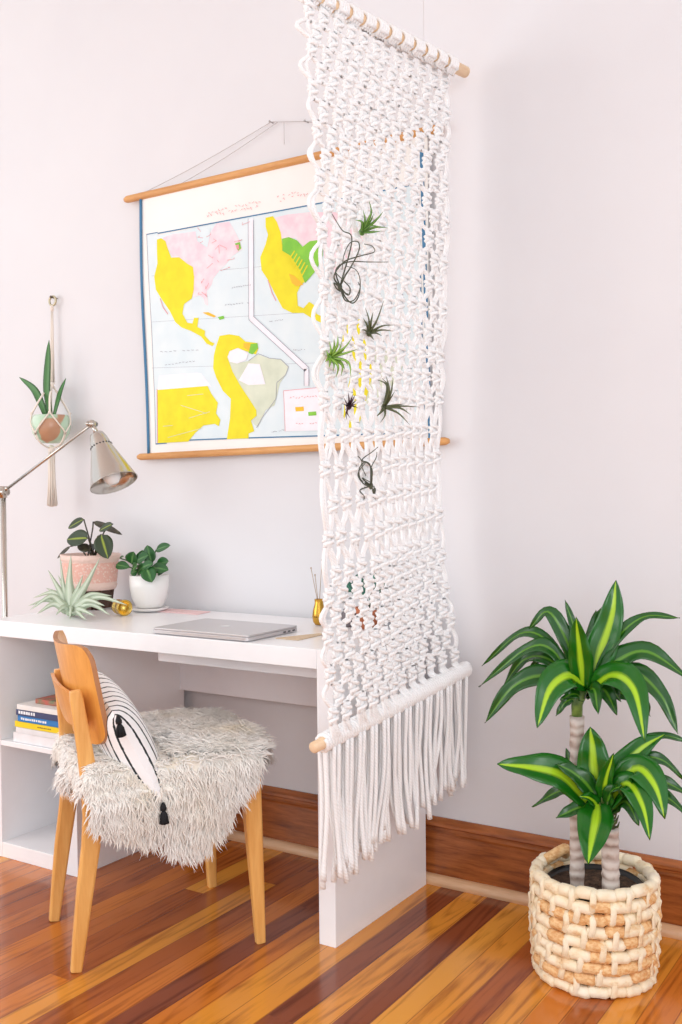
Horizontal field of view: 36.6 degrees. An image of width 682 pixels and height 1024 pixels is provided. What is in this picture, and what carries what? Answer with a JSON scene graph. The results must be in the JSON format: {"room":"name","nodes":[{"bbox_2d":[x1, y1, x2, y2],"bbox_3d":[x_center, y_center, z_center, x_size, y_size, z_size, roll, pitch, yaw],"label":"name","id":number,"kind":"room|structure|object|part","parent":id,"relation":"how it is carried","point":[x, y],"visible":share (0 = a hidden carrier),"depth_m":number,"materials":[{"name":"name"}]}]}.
{"room":"home office","nodes":[
{"label":"home office","id":0,"kind":"room"},
{"bbox_2d":[0,0,681,859],"bbox_3d":[0.120,-0.569,3.169,6.400,3.340,0.120,0,2,32],"label":"wall","id":1,"kind":"structure","parent":0,"point":[561,463],"depth_m":2.96,"materials":[{"name":"paint"}]},
{"bbox_2d":[30,295,71,506],"bbox_3d":[-1.047,-0.410,3.739,0.167,0.782,0.178,0,2,32],"label":"hanger","id":2,"kind":"object","parent":1,"relation":"hanging from","point":[52,501],"visible":0.92,"depth_m":3.73,"materials":[{"name":"beige fabric"}]},
{"bbox_2d":[19,341,70,443],"bbox_3d":[-1.064,-0.433,3.744,0.140,0.371,0.186,-2,2,-40],"label":"potted snake plant","id":3,"kind":"object","parent":2,"relation":"in","point":[49,432],"visible":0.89,"depth_m":3.71,"materials":[{"name":"green plant"}]},
{"bbox_2d":[31,414,70,443],"bbox_3d":[-1.048,-0.298,3.729,0.140,0.102,0.140,0,2,32],"label":"plant pot","id":4,"kind":"object","parent":3,"relation":"attached to","point":[49,432],"depth_m":3.68,"materials":[{"name":"green ceramic"}]},
{"bbox_2d":[123,119,449,459],"bbox_3d":[-0.218,-0.711,3.284,1.249,1.065,0.042,0,2,32],"label":"map","id":5,"kind":"object","parent":1,"relation":"attached to","point":[229,283],"visible":0.77,"depth_m":3.34,"materials":[{"name":"paper"}]},
{"bbox_3d":[-0.236,-1.092,3.273,1.228,0.036,0.025,0,2,32],"label":"rod","id":6,"kind":"part","parent":5,"relation":"part of","materials":[{"name":"brown wood"}]},
{"bbox_3d":[-0.200,-0.198,3.276,1.205,0.039,0.023,0,2,32],"label":"rod","id":7,"kind":"part","parent":5,"relation":"part of","materials":[{"name":"brown wood"}]},
{"bbox_2d":[222,829,681,939],"bbox_3d":[0.090,1.077,3.135,6.400,0.042,0.042,0,2,32],"label":"trim","id":8,"kind":"structure","parent":1,"relation":"attached to","point":[668,930],"depth_m":2.96,"materials":[{"name":"brown wood"}]},
{"bbox_2d":[231,784,681,925],"bbox_3d":[0.096,0.988,3.143,6.400,0.188,0.027,0,2,32],"label":"baseboard","id":9,"kind":"structure","parent":1,"relation":"attached to","point":[475,852],"depth_m":2.95,"materials":[{"name":"brown wood"}]},
{"bbox_2d":[0,839,681,1023],"bbox_3d":[-1.129,1.179,1.217,6.400,0.080,4.600,0,2,32],"label":"floor","id":10,"kind":"structure","parent":0,"point":[164,946],"depth_m":2.54,"materials":[{"name":"brown wood"}]},
{"bbox_2d":[49,630,265,972],"bbox_3d":[-0.492,0.707,2.720,0.501,0.785,0.442,-1,1,-25],"label":"wooden chair","id":11,"kind":"object","parent":10,"relation":"on","point":[81,711],"visible":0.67,"depth_m":2.53,"materials":[{"name":"brown wood"}]},
{"bbox_3d":[-0.702,0.483,2.620,0.040,0.098,0.336,-1,1,-25],"label":"rail","id":12,"kind":"part","parent":11,"relation":"part of","materials":[{"name":"brown wood"}]},
{"bbox_3d":[-0.750,0.760,2.782,0.083,0.680,0.021,-1,1,-25],"label":"leg","id":13,"kind":"part","parent":11,"relation":"part of","materials":[{"name":"brown wood"}]},
{"bbox_3d":[-0.677,0.442,2.630,0.095,0.247,0.386,-1,1,-25],"label":"backrest","id":14,"kind":"part","parent":11,"relation":"part of","materials":[{"name":"brown wood"}]},
{"bbox_3d":[-0.616,0.765,2.485,0.080,0.681,0.021,-1,1,-25],"label":"leg","id":15,"kind":"part","parent":11,"relation":"part of","materials":[{"name":"brown wood"}]},
{"bbox_2d":[48,706,278,872],"bbox_3d":[-0.474,0.708,2.724,0.580,0.317,0.598,-1,1,-25],"label":"sheepskin throw","id":16,"kind":"object","parent":11,"relation":"on","point":[210,761],"visible":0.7,"depth_m":2.51,"materials":[{"name":"fur"}]},
{"bbox_2d":[97,670,168,824],"bbox_3d":[-0.570,0.570,2.633,0.155,0.338,0.507,-1,1,-24],"label":"lumbar cushion","id":17,"kind":"object","parent":16,"relation":"on","point":[129,741],"visible":0.66,"depth_m":2.47,"materials":[{"name":"white fabric"}]},
{"bbox_3d":[-0.388,0.878,2.988,0.052,0.426,0.039,-1,1,-25],"label":"leg","id":18,"kind":"part","parent":11,"relation":"part of","materials":[{"name":"brown wood"}]},
{"bbox_3d":[-0.224,0.885,2.628,0.052,0.426,0.039,-1,1,-25],"label":"leg","id":19,"kind":"part","parent":11,"relation":"part of","materials":[{"name":"brown wood"}]},
{"bbox_2d":[0,605,425,947],"bbox_3d":[-0.430,0.712,3.149,1.304,0.750,0.511,0,2,32],"label":"desk","id":20,"kind":"object","parent":10,"relation":"on","point":[154,670],"visible":0.37,"depth_m":3.19,"materials":[{"name":"white laminate"}]},
{"bbox_2d":[1,737,52,753],"bbox_3d":[-0.822,0.723,3.385,0.288,0.016,0.485,0,2,32],"label":"shelf","id":21,"kind":"object","parent":20,"relation":"attached to","point":[7,743],"depth_m":3.21,"materials":[{"name":"white laminate"}]},
{"bbox_3d":[-0.965,0.735,3.475,0.050,0.700,0.487,0,2,32],"label":"panel","id":22,"kind":"part","parent":20,"relation":"part of","materials":[{"name":"white laminate"}]},
{"bbox_2d":[13,731,55,747],"bbox_3d":[-0.893,0.703,3.240,0.225,0.030,0.150,0,2,32],"label":"book","id":23,"kind":"object","parent":20,"relation":"on","point":[17,737],"visible":0.38,"depth_m":3.19,"materials":[{"name":"white paper"}]},
{"bbox_2d":[16,727,58,738],"bbox_3d":[-0.889,0.679,3.236,0.205,0.017,0.152,0,2,32],"label":"book","id":24,"kind":"object","parent":23,"relation":"on","point":[18,729],"visible":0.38,"depth_m":3.18,"materials":[{"name":"white paper"}]},
{"bbox_2d":[15,720,58,733],"bbox_3d":[-0.894,0.661,3.239,0.207,0.018,0.150,0,2,32],"label":"book","id":25,"kind":"object","parent":24,"relation":"on","point":[17,723],"visible":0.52,"depth_m":3.18,"materials":[{"name":"yellow paper"}]},
{"bbox_2d":[18,715,58,727],"bbox_3d":[-0.890,0.642,3.236,0.188,0.019,0.150,0,2,32],"label":"book","id":26,"kind":"object","parent":25,"relation":"on","point":[20,718],"visible":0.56,"depth_m":3.17,"materials":[{"name":"blue paper"}]},
{"bbox_2d":[21,717,45,723],"bbox_3d":[-0.949,0.643,3.185,0.114,0.008,0.001,0,2,32],"label":"print","id":27,"kind":"object","parent":26,"relation":"on","point":[23,719],"depth_m":3.19},
{"bbox_2d":[16,709,57,721],"bbox_3d":[-0.891,0.623,3.235,0.196,0.019,0.153,0,2,32],"label":"book","id":28,"kind":"object","parent":26,"relation":"on","point":[51,717],"visible":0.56,"depth_m":3.17,"materials":[{"name":"blue paper"}]},
{"bbox_2d":[18,710,34,715],"bbox_3d":[-0.974,0.624,3.197,0.074,0.010,0.001,0,2,32],"label":"print","id":29,"kind":"object","parent":28,"relation":"attached to","point":[20,712],"depth_m":3.20},
{"bbox_2d":[17,700,56,714],"bbox_3d":[-0.891,0.605,3.233,0.185,0.016,0.155,0,2,32],"label":"book","id":30,"kind":"object","parent":28,"relation":"on","point":[30,705],"visible":0.34,"depth_m":3.18,"materials":[{"name":"white paper"}]},
{"bbox_2d":[35,694,56,705],"bbox_3d":[-0.868,0.589,3.235,0.130,0.015,0.115,0,2,32],"label":"book","id":31,"kind":"object","parent":30,"relation":"on","point":[50,700],"visible":0.38,"depth_m":3.21,"materials":[{"name":"paper"}]},
{"bbox_2d":[0,420,137,616],"bbox_3d":[-0.970,0.392,3.475,0.744,1.386,0.264,0,2,32],"label":"desk lamp","id":32,"kind":"object","parent":20,"relation":"on","point":[110,472],"visible":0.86,"depth_m":3.33,"materials":[{"name":"silver metal"}]},
{"bbox_3d":[-0.993,-0.178,3.473,0.443,0.228,0.010,0,2,32],"label":"arm","id":33,"kind":"part","parent":32,"relation":"part of","materials":[{"name":"silver metal"}]},
{"bbox_3d":[-0.745,-0.145,3.306,0.085,0.120,0.060,0,2,32],"label":"light bulb","id":34,"kind":"part","parent":32,"relation":"part of","materials":[{"name":"white glass"}]},
{"bbox_3d":[-0.731,-0.160,3.291,0.158,0.206,0.149,-1,1,0],"label":"lamp shade","id":35,"kind":"part","parent":32,"relation":"part of","materials":[{"name":"silver metal"}]},
{"bbox_2d":[29,557,125,619],"bbox_3d":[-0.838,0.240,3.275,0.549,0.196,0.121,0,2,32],"label":"air plant","id":36,"kind":"object","parent":20,"relation":"on","point":[69,600],"visible":1,"depth_m":3.32,"materials":[{"name":"green plant"}]},
{"bbox_2d":[58,517,121,609],"bbox_3d":[-0.851,0.176,3.521,0.204,0.314,0.275,-1,1,-20],"label":"plant","id":37,"kind":"object","parent":20,"relation":"on","point":[104,579],"visible":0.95,"depth_m":3.49,"materials":[{"name":"green plant"}]},
{"bbox_3d":[-0.863,0.205,3.555,0.204,0.121,0.204,0,2,32],"label":"pot","id":38,"kind":"part","parent":37,"relation":"part of","materials":[{"name":"pink ceramic"}]},
{"bbox_2d":[111,599,131,615],"bbox_3d":[-0.713,0.308,3.345,0.052,0.052,0.060,-2,2,-36],"label":"brass cup","id":39,"kind":"object","parent":20,"relation":"on","point":[124,610],"visible":0.96,"depth_m":3.34,"materials":[{"name":"gold metal"}]},
{"bbox_3d":[-0.680,0.737,3.294,0.050,0.700,0.487,0,2,32],"label":"divider panel","id":40,"kind":"part","parent":20,"relation":"part of","materials":[{"name":"white laminate"}]},
{"bbox_2d":[116,543,169,611],"bbox_3d":[-0.661,0.216,3.443,0.209,0.227,0.162,0,1,4],"label":"pothos plant","id":41,"kind":"object","parent":20,"relation":"on","point":[149,584],"visible":1,"depth_m":3.41,"materials":[{"name":"green plant"}]},
{"bbox_3d":[-0.642,0.265,3.458,0.131,0.109,0.131,0,2,32],"label":"pot","id":42,"kind":"part","parent":41,"relation":"part of","materials":[{"name":"white ceramic"}]},
{"bbox_2d":[158,608,210,614],"bbox_3d":[-0.524,0.330,3.421,0.190,0.002,0.080,0,2,32],"label":"paper card","id":43,"kind":"object","parent":20,"relation":"on","point":[180,611],"visible":0.86,"depth_m":3.41,"materials":[{"name":"pink paper"}]},
{"bbox_2d":[154,618,296,640],"bbox_3d":[-0.327,0.331,2.924,0.340,0.016,0.239,0,2,32],"label":"laptop","id":44,"kind":"object","parent":20,"relation":"on","point":[206,627],"visible":1,"depth_m":2.88,"materials":[{"name":"silver metal"}]},
{"bbox_3d":[-0.267,0.415,2.863,0.624,0.044,0.020,0,2,32],"label":"rail","id":45,"kind":"part","parent":20,"relation":"part of","materials":[{"name":"white wood"}]},
{"bbox_2d":[275,633,321,640],"bbox_3d":[-0.111,0.340,2.827,0.075,0.002,0.130,0,2,32],"label":"paper card","id":46,"kind":"object","parent":20,"relation":"on","point":[298,637],"visible":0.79,"depth_m":2.80,"materials":[{"name":"beige paper"}]},
{"bbox_2d":[310,559,323,624],"bbox_3d":[-0.066,0.235,3.050,0.045,0.196,0.041,0,2,32],"label":"brass vase","id":47,"kind":"object","parent":20,"relation":"on","point":[318,606],"visible":0.8,"depth_m":3.04,"materials":[{"name":"gold metal"}]},
{"bbox_2d":[341,609,356,626],"bbox_3d":[0.027,0.310,3.029,0.052,0.050,0.052,0,2,32],"label":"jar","id":48,"kind":"object","parent":20,"relation":"on","point":[343,614],"visible":0.19,"depth_m":3.01,"materials":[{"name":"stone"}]},
{"bbox_2d":[347,573,384,628],"bbox_3d":[0.087,0.252,2.969,0.171,0.166,0.082,0,1,8],"label":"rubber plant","id":49,"kind":"object","parent":20,"relation":"on","point":[349,586],"visible":0.15,"depth_m":2.95,"materials":[{"name":"green plant"}]},
{"bbox_3d":[0.081,0.304,2.971,0.082,0.061,0.082,0,2,32],"label":"pot","id":50,"kind":"part","parent":49,"relation":"part of","materials":[{"name":"ceramic"}]},
{"bbox_3d":[0.093,0.715,2.803,0.050,0.750,0.487,0,2,32],"label":"panel","id":51,"kind":"part","parent":20,"relation":"part of","materials":[{"name":"white laminate"}]},
{"bbox_2d":[528,843,662,999],"bbox_3d":[0.601,0.955,2.452,0.309,0.284,0.308,0,1,7],"label":"woven basket","id":52,"kind":"object","parent":10,"relation":"on","point":[558,921],"visible":0.92,"depth_m":2.33,"materials":[{"name":"beige wicker"}]},
{"bbox_3d":[0.536,0.837,2.543,0.062,0.051,0.084,0,2,32],"label":"handle","id":53,"kind":"part","parent":52,"relation":"part of","materials":[{"name":"beige wicker"}]},
{"bbox_2d":[478,580,681,963],"bbox_3d":[0.556,0.620,2.414,0.521,0.925,0.324,0,2,32],"label":"dracaena plant","id":54,"kind":"object","parent":52,"relation":"in","point":[593,665],"visible":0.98,"depth_m":2.36,"materials":[{"name":"green plant"}]},
{"bbox_3d":[0.554,0.696,2.421,0.037,0.437,0.036,0,2,32],"label":"cane stem","id":55,"kind":"part","parent":54,"relation":"part of","materials":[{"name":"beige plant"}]},
{"bbox_3d":[0.601,0.978,2.453,0.228,0.208,0.228,0,2,32],"label":"nursery pot","id":56,"kind":"part","parent":54,"relation":"part of","materials":[{"name":"black plastic"}]},
{"bbox_3d":[0.618,0.820,2.366,0.044,0.192,0.042,0,2,32],"label":"cane stem","id":57,"kind":"part","parent":54,"relation":"part of","materials":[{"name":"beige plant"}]},
{"bbox_3d":[-0.786,-2.227,1.729,6.400,0.100,3.200,0,2,32],"label":"ceiling","id":58,"kind":"structure","parent":0,"visible":0},
{"bbox_2d":[294,0,471,889],"bbox_3d":[0.124,-0.664,2.625,0.106,3.084,0.709,0,2,37],"label":"macrame hanging","id":59,"kind":"object","parent":58,"relation":"hanging from","point":[397,735],"visible":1,"depth_m":2.59,"materials":[{"name":"white fabric"}]},
{"bbox_3d":[-0.045,0.715,2.414,0.017,0.341,0.022,0,2,32],"label":"fringe cord","id":60,"kind":"part","parent":59,"relation":"part of","materials":[{"name":"white fabric"}]},
{"bbox_3d":[-0.038,0.703,2.397,0.025,0.315,0.016,0,2,32],"label":"fringe cord","id":61,"kind":"part","parent":59,"relation":"part of","materials":[{"name":"white fabric"}]},
{"bbox_3d":[-0.012,0.704,2.445,0.048,0.327,0.018,-2,2,-36],"label":"fringe cord","id":62,"kind":"part","parent":59,"relation":"part of","materials":[{"name":"white fabric"}]},
{"bbox_3d":[-0.015,0.696,2.428,0.016,0.308,0.043,0,1,25],"label":"fringe cord","id":63,"kind":"part","parent":59,"relation":"part of","materials":[{"name":"white fabric"}]},
{"bbox_3d":[-0.015,0.709,2.454,0.022,0.343,0.020,0,2,32],"label":"fringe cord","id":64,"kind":"part","parent":59,"relation":"part of","materials":[{"name":"white fabric"}]},
{"bbox_3d":[-0.010,0.699,2.409,0.028,0.312,0.020,-1,2,-32],"label":"fringe cord","id":65,"kind":"part","parent":59,"relation":"part of","materials":[{"name":"white fabric"}]},
{"bbox_2d":[325,337,356,376],"bbox_3d":[-0.002,-0.354,2.360,0.075,0.099,0.044,0,1,16],"label":"air plant","id":66,"kind":"object","parent":59,"relation":"in","point":[333,356],"visible":1,"depth_m":2.36,"materials":[{"name":"green plant"}]},
{"bbox_3d":[0.005,0.704,2.475,0.016,0.341,0.022,-1,1,-8],"label":"fringe cord","id":67,"kind":"part","parent":59,"relation":"part of","materials":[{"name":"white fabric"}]},
{"bbox_3d":[0.003,0.708,2.426,0.023,0.334,0.038,0,2,32],"label":"fringe cord","id":68,"kind":"part","parent":59,"relation":"part of","materials":[{"name":"white fabric"}]},
{"bbox_3d":[0.002,0.686,2.442,0.033,0.294,0.019,-1,2,-31],"label":"fringe cord","id":69,"kind":"part","parent":59,"relation":"part of","materials":[{"name":"white fabric"}]},
{"bbox_3d":[0.010,0.688,2.454,0.022,0.306,0.016,0,2,32],"label":"fringe cord","id":70,"kind":"part","parent":59,"relation":"part of","materials":[{"name":"white fabric"}]},
{"bbox_3d":[0.016,0.699,2.448,0.019,0.325,0.024,0,2,32],"label":"fringe cord","id":71,"kind":"part","parent":59,"relation":"part of","materials":[{"name":"white fabric"}]},
{"bbox_2d":[344,394,356,418],"bbox_3d":[0.024,-0.250,2.432,0.034,0.066,0.048,0,1,9],"label":"air plant","id":72,"kind":"object","parent":59,"relation":"attached to","point":[350,404],"visible":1,"depth_m":2.43,"materials":[{"name":"purple plant"}]},
{"bbox_3d":[0.023,0.692,2.454,0.020,0.316,0.019,0,2,32],"label":"fringe cord","id":73,"kind":"part","parent":59,"relation":"part of","materials":[{"name":"white fabric"}]},
{"bbox_3d":[0.017,0.681,2.471,0.032,0.297,0.015,-1,2,-30],"label":"fringe cord","id":74,"kind":"part","parent":59,"relation":"part of","materials":[{"name":"white fabric"}]},
{"bbox_2d":[332,214,374,303],"bbox_3d":[0.044,-0.586,2.395,0.129,0.207,0.038,-1,1,2],"label":"air plant","id":75,"kind":"object","parent":59,"relation":"in","point":[337,283],"visible":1,"depth_m":2.39,"materials":[{"name":"green plant"}]},
{"bbox_3d":[0.033,0.688,2.518,0.016,0.324,0.016,0,2,32],"label":"fringe cord","id":76,"kind":"part","parent":59,"relation":"part of","materials":[{"name":"white fabric"}]},
{"bbox_3d":[0.036,0.679,2.492,0.018,0.302,0.020,0,2,32],"label":"fringe cord","id":77,"kind":"part","parent":59,"relation":"part of","materials":[{"name":"white fabric"}]},
{"bbox_3d":[0.039,0.700,2.479,0.021,0.340,0.026,0,2,32],"label":"fringe cord","id":78,"kind":"part","parent":59,"relation":"part of","materials":[{"name":"white fabric"}]},
{"bbox_3d":[0.043,0.668,2.531,0.016,0.290,0.016,0,2,32],"label":"fringe cord","id":79,"kind":"part","parent":59,"relation":"part of","materials":[{"name":"white fabric"}]},
{"bbox_3d":[0.055,0.678,2.548,0.043,0.318,0.016,-2,2,-39],"label":"fringe cord","id":80,"kind":"part","parent":59,"relation":"part of","materials":[{"name":"white fabric"}]},
{"bbox_3d":[0.054,0.683,2.491,0.022,0.312,0.022,0,2,32],"label":"fringe cord","id":81,"kind":"part","parent":59,"relation":"part of","materials":[{"name":"white fabric"}]},
{"bbox_3d":[0.058,0.685,2.514,0.018,0.320,0.017,0,2,32],"label":"fringe cord","id":82,"kind":"part","parent":59,"relation":"part of","materials":[{"name":"white fabric"}]},
{"bbox_2d":[358,447,377,498],"bbox_3d":[0.057,-0.093,2.496,0.070,0.130,0.039,-1,2,-28],"label":"air plant","id":83,"kind":"object","parent":59,"relation":"in","point":[369,485],"visible":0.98,"depth_m":2.49,"materials":[{"name":"green plant"}]},
{"bbox_3d":[0.064,0.683,2.530,0.019,0.323,0.028,0,2,32],"label":"fringe cord","id":84,"kind":"part","parent":59,"relation":"part of","materials":[{"name":"white fabric"}]},
{"bbox_2d":[356,201,385,235],"bbox_3d":[0.073,-0.709,2.490,0.075,0.075,0.049,0,1,12],"label":"air plant","id":85,"kind":"object","parent":59,"relation":"attached to","point":[367,225],"visible":1,"depth_m":2.49,"materials":[{"name":"green plant"}]},
{"bbox_3d":[0.078,0.689,2.548,0.019,0.341,0.034,0,2,32],"label":"fringe cord","id":86,"kind":"part","parent":59,"relation":"part of","materials":[{"name":"white fabric"}]},
{"bbox_3d":[0.071,0.682,2.524,0.024,0.318,0.016,0,2,32],"label":"fringe cord","id":87,"kind":"part","parent":59,"relation":"part of","materials":[{"name":"white fabric"}]},
{"bbox_3d":[0.079,0.668,2.536,0.027,0.295,0.015,0,1,20],"label":"fringe cord","id":88,"kind":"part","parent":59,"relation":"part of","materials":[{"name":"white fabric"}]},
{"bbox_2d":[362,301,390,339],"bbox_3d":[0.091,-0.469,2.520,0.078,0.100,0.051,0,1,10],"label":"air plant","id":89,"kind":"object","parent":59,"relation":"in","point":[370,329],"visible":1,"depth_m":2.52,"materials":[{"name":"green plant"}]},
{"bbox_3d":[0.091,0.679,2.569,0.036,0.328,0.017,-2,2,-42],"label":"fringe cord","id":90,"kind":"part","parent":59,"relation":"part of","materials":[{"name":"white fabric"}]},
{"bbox_3d":[0.094,0.667,2.556,0.029,0.302,0.038,0,2,32],"label":"fringe cord","id":91,"kind":"part","parent":59,"relation":"part of","materials":[{"name":"white fabric"}]},
{"bbox_3d":[0.100,0.656,2.593,0.027,0.287,0.021,-1,1,-3],"label":"fringe cord","id":92,"kind":"part","parent":59,"relation":"part of","materials":[{"name":"white fabric"}]},
{"bbox_3d":[0.107,0.670,2.573,0.027,0.313,0.030,0,2,32],"label":"fringe cord","id":93,"kind":"part","parent":59,"relation":"part of","materials":[{"name":"white fabric"}]},
{"bbox_3d":[0.113,0.671,2.597,0.025,0.320,0.019,0,2,32],"label":"fringe cord","id":94,"kind":"part","parent":59,"relation":"part of","materials":[{"name":"white fabric"}]},
{"bbox_3d":[0.114,0.674,2.619,0.020,0.330,0.039,0,2,32],"label":"fringe cord","id":95,"kind":"part","parent":59,"relation":"part of","materials":[{"name":"white fabric"}]},
{"bbox_3d":[0.135,0.649,2.645,0.025,0.289,0.034,0,2,32],"label":"fringe cord","id":96,"kind":"part","parent":59,"relation":"part of","materials":[{"name":"white fabric"}]},
{"bbox_3d":[0.143,0.665,2.627,0.018,0.317,0.042,0,2,32],"label":"fringe cord","id":97,"kind":"part","parent":59,"relation":"part of","materials":[{"name":"white fabric"}]},
{"bbox_2d":[377,377,415,424],"bbox_3d":[0.139,-0.276,2.573,0.105,0.123,0.042,0,1,13],"label":"air plant","id":98,"kind":"object","parent":59,"relation":"in","point":[387,398],"visible":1,"depth_m":2.58,"materials":[{"name":"green plant"}]},
{"bbox_3d":[0.140,0.659,2.614,0.019,0.302,0.032,0,2,32],"label":"fringe cord","id":99,"kind":"part","parent":59,"relation":"part of","materials":[{"name":"white fabric"}]},
{"bbox_3d":[0.152,0.650,2.650,0.015,0.293,0.042,0,1,18],"label":"fringe cord","id":100,"kind":"part","parent":59,"relation":"part of","materials":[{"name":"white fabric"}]},
{"bbox_3d":[0.153,0.666,2.630,0.020,0.320,0.040,0,2,32],"label":"fringe cord","id":101,"kind":"part","parent":59,"relation":"part of","materials":[{"name":"white fabric"}]},
{"bbox_3d":[0.161,0.650,2.675,0.027,0.305,0.020,-1,1,-6],"label":"fringe cord","id":102,"kind":"part","parent":59,"relation":"part of","materials":[{"name":"white fabric"}]},
{"bbox_3d":[0.169,0.649,2.661,0.019,0.298,0.027,0,2,32],"label":"fringe cord","id":103,"kind":"part","parent":59,"relation":"part of","materials":[{"name":"white fabric"}]},
{"bbox_3d":[0.172,0.640,2.673,0.019,0.286,0.025,0,2,32],"label":"fringe cord","id":104,"kind":"part","parent":59,"relation":"part of","materials":[{"name":"white fabric"}]},
{"bbox_3d":[0.174,0.657,2.651,0.023,0.311,0.029,0,2,32],"label":"fringe cord","id":105,"kind":"part","parent":59,"relation":"part of","materials":[{"name":"white fabric"}]},
{"bbox_3d":[0.176,0.651,2.665,0.026,0.304,0.026,0,2,32],"label":"fringe cord","id":106,"kind":"part","parent":59,"relation":"part of","materials":[{"name":"white fabric"}]},
{"bbox_3d":[0.193,0.643,2.691,0.024,0.298,0.023,0,2,32],"label":"fringe cord","id":107,"kind":"part","parent":59,"relation":"part of","materials":[{"name":"white fabric"}]},
{"bbox_3d":[0.196,0.659,2.681,0.015,0.329,0.030,0,1,11],"label":"fringe cord","id":108,"kind":"part","parent":59,"relation":"part of","materials":[{"name":"white fabric"}]},
{"bbox_3d":[0.202,0.634,2.695,0.021,0.283,0.026,0,2,32],"label":"fringe cord","id":109,"kind":"part","parent":59,"relation":"part of","materials":[{"name":"white fabric"}]},
{"bbox_3d":[0.211,0.633,2.715,0.021,0.287,0.018,0,2,32],"label":"fringe cord","id":110,"kind":"part","parent":59,"relation":"part of","materials":[{"name":"white fabric"}]},
{"bbox_3d":[0.214,-1.714,2.717,0.002,0.971,0.002,0,2,32],"label":"hanging cord","id":111,"kind":"part","parent":59,"relation":"part of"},
{"bbox_3d":[0.223,0.635,2.733,0.015,0.297,0.027,-1,1,-16],"label":"fringe cord","id":112,"kind":"part","parent":59,"relation":"part of","materials":[{"name":"white fabric"}]},
{"bbox_3d":[0.229,0.649,2.722,0.021,0.324,0.022,0,2,32],"label":"fringe cord","id":113,"kind":"part","parent":59,"relation":"part of","materials":[{"name":"white fabric"}]},
{"bbox_3d":[0.237,0.624,2.736,0.018,0.278,0.023,0,2,32],"label":"fringe cord","id":114,"kind":"part","parent":59,"relation":"part of","materials":[{"name":"white fabric"}]},
{"bbox_3d":[0.244,0.610,2.795,0.019,0.266,0.019,-1,1,-23],"label":"fringe cord","id":115,"kind":"part","parent":59,"relation":"part of","materials":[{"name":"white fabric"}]},
{"bbox_3d":[0.244,0.635,2.772,0.026,0.312,0.031,0,2,32],"label":"fringe cord","id":116,"kind":"part","parent":59,"relation":"part of","materials":[{"name":"white fabric"}]},
{"bbox_3d":[0.251,0.630,2.756,0.021,0.299,0.036,0,2,32],"label":"fringe cord","id":117,"kind":"part","parent":59,"relation":"part of","materials":[{"name":"white fabric"}]},
{"bbox_3d":[0.258,0.620,2.812,0.022,0.292,0.015,0,2,32],"label":"fringe cord","id":118,"kind":"part","parent":59,"relation":"part of","materials":[{"name":"white fabric"}]},
{"bbox_3d":[0.255,0.622,2.771,0.047,0.287,0.016,-2,2,-38],"label":"fringe cord","id":119,"kind":"part","parent":59,"relation":"part of","materials":[{"name":"white fabric"}]},
{"bbox_3d":[0.269,0.630,2.799,0.015,0.309,0.025,-1,1,-6],"label":"fringe cord","id":120,"kind":"part","parent":59,"relation":"part of","materials":[{"name":"white fabric"}]},
{"bbox_3d":[0.292,0.609,2.849,0.046,0.278,0.017,-1,2,-35],"label":"fringe cord","id":121,"kind":"part","parent":59,"relation":"part of","materials":[{"name":"white fabric"}]},
{"bbox_3d":[0.286,0.615,2.811,0.015,0.284,0.025,-2,2,-45],"label":"fringe cord","id":122,"kind":"part","parent":59,"relation":"part of","materials":[{"name":"white fabric"}]},
{"bbox_3d":[0.292,0.622,2.830,0.017,0.300,0.044,0,1,23],"label":"fringe cord","id":123,"kind":"part","parent":59,"relation":"part of","materials":[{"name":"white fabric"}]},
{"bbox_3d":[0.296,0.628,2.861,0.034,0.323,0.015,-1,1,-26],"label":"fringe cord","id":124,"kind":"part","parent":59,"relation":"part of","materials":[{"name":"white fabric"}]},
{"bbox_3d":[0.302,0.620,2.830,0.020,0.298,0.031,0,2,32],"label":"fringe cord","id":125,"kind":"part","parent":59,"relation":"part of","materials":[{"name":"white fabric"}]},
{"bbox_3d":[0.307,0.616,2.856,0.015,0.296,0.052,0,1,19],"label":"fringe cord","id":126,"kind":"part","parent":59,"relation":"part of","materials":[{"name":"white fabric"}]},
{"bbox_3d":[0.315,0.608,2.885,0.021,0.291,0.032,0,2,32],"label":"fringe cord","id":127,"kind":"part","parent":59,"relation":"part of","materials":[{"name":"white fabric"}]},
{"bbox_3d":[0.315,0.598,2.864,0.024,0.265,0.021,0,2,32],"label":"fringe cord","id":128,"kind":"part","parent":59,"relation":"part of","materials":[{"name":"white fabric"}]},
{"bbox_3d":[0.318,0.606,2.853,0.028,0.280,0.021,0,2,32],"label":"fringe cord","id":129,"kind":"part","parent":59,"relation":"part of","materials":[{"name":"white fabric"}]},
{"bbox_3d":[0.329,0.599,2.884,0.015,0.275,0.028,-1,1,-19],"label":"fringe cord","id":130,"kind":"part","parent":59,"relation":"part of","materials":[{"name":"white fabric"}]},
{"bbox_3d":[0.334,0.615,2.863,0.022,0.301,0.022,0,2,32],"label":"fringe cord","id":131,"kind":"part","parent":59,"relation":"part of","materials":[{"name":"white fabric"}]},
{"bbox_3d":[0.340,0.598,2.898,0.023,0.279,0.016,-1,2,-32],"label":"fringe cord","id":132,"kind":"part","parent":59,"relation":"part of","materials":[{"name":"white fabric"}]},
{"bbox_3d":[0.348,0.611,2.891,0.022,0.303,0.020,0,2,32],"label":"fringe cord","id":133,"kind":"part","parent":59,"relation":"part of","materials":[{"name":"white fabric"}]}
]}

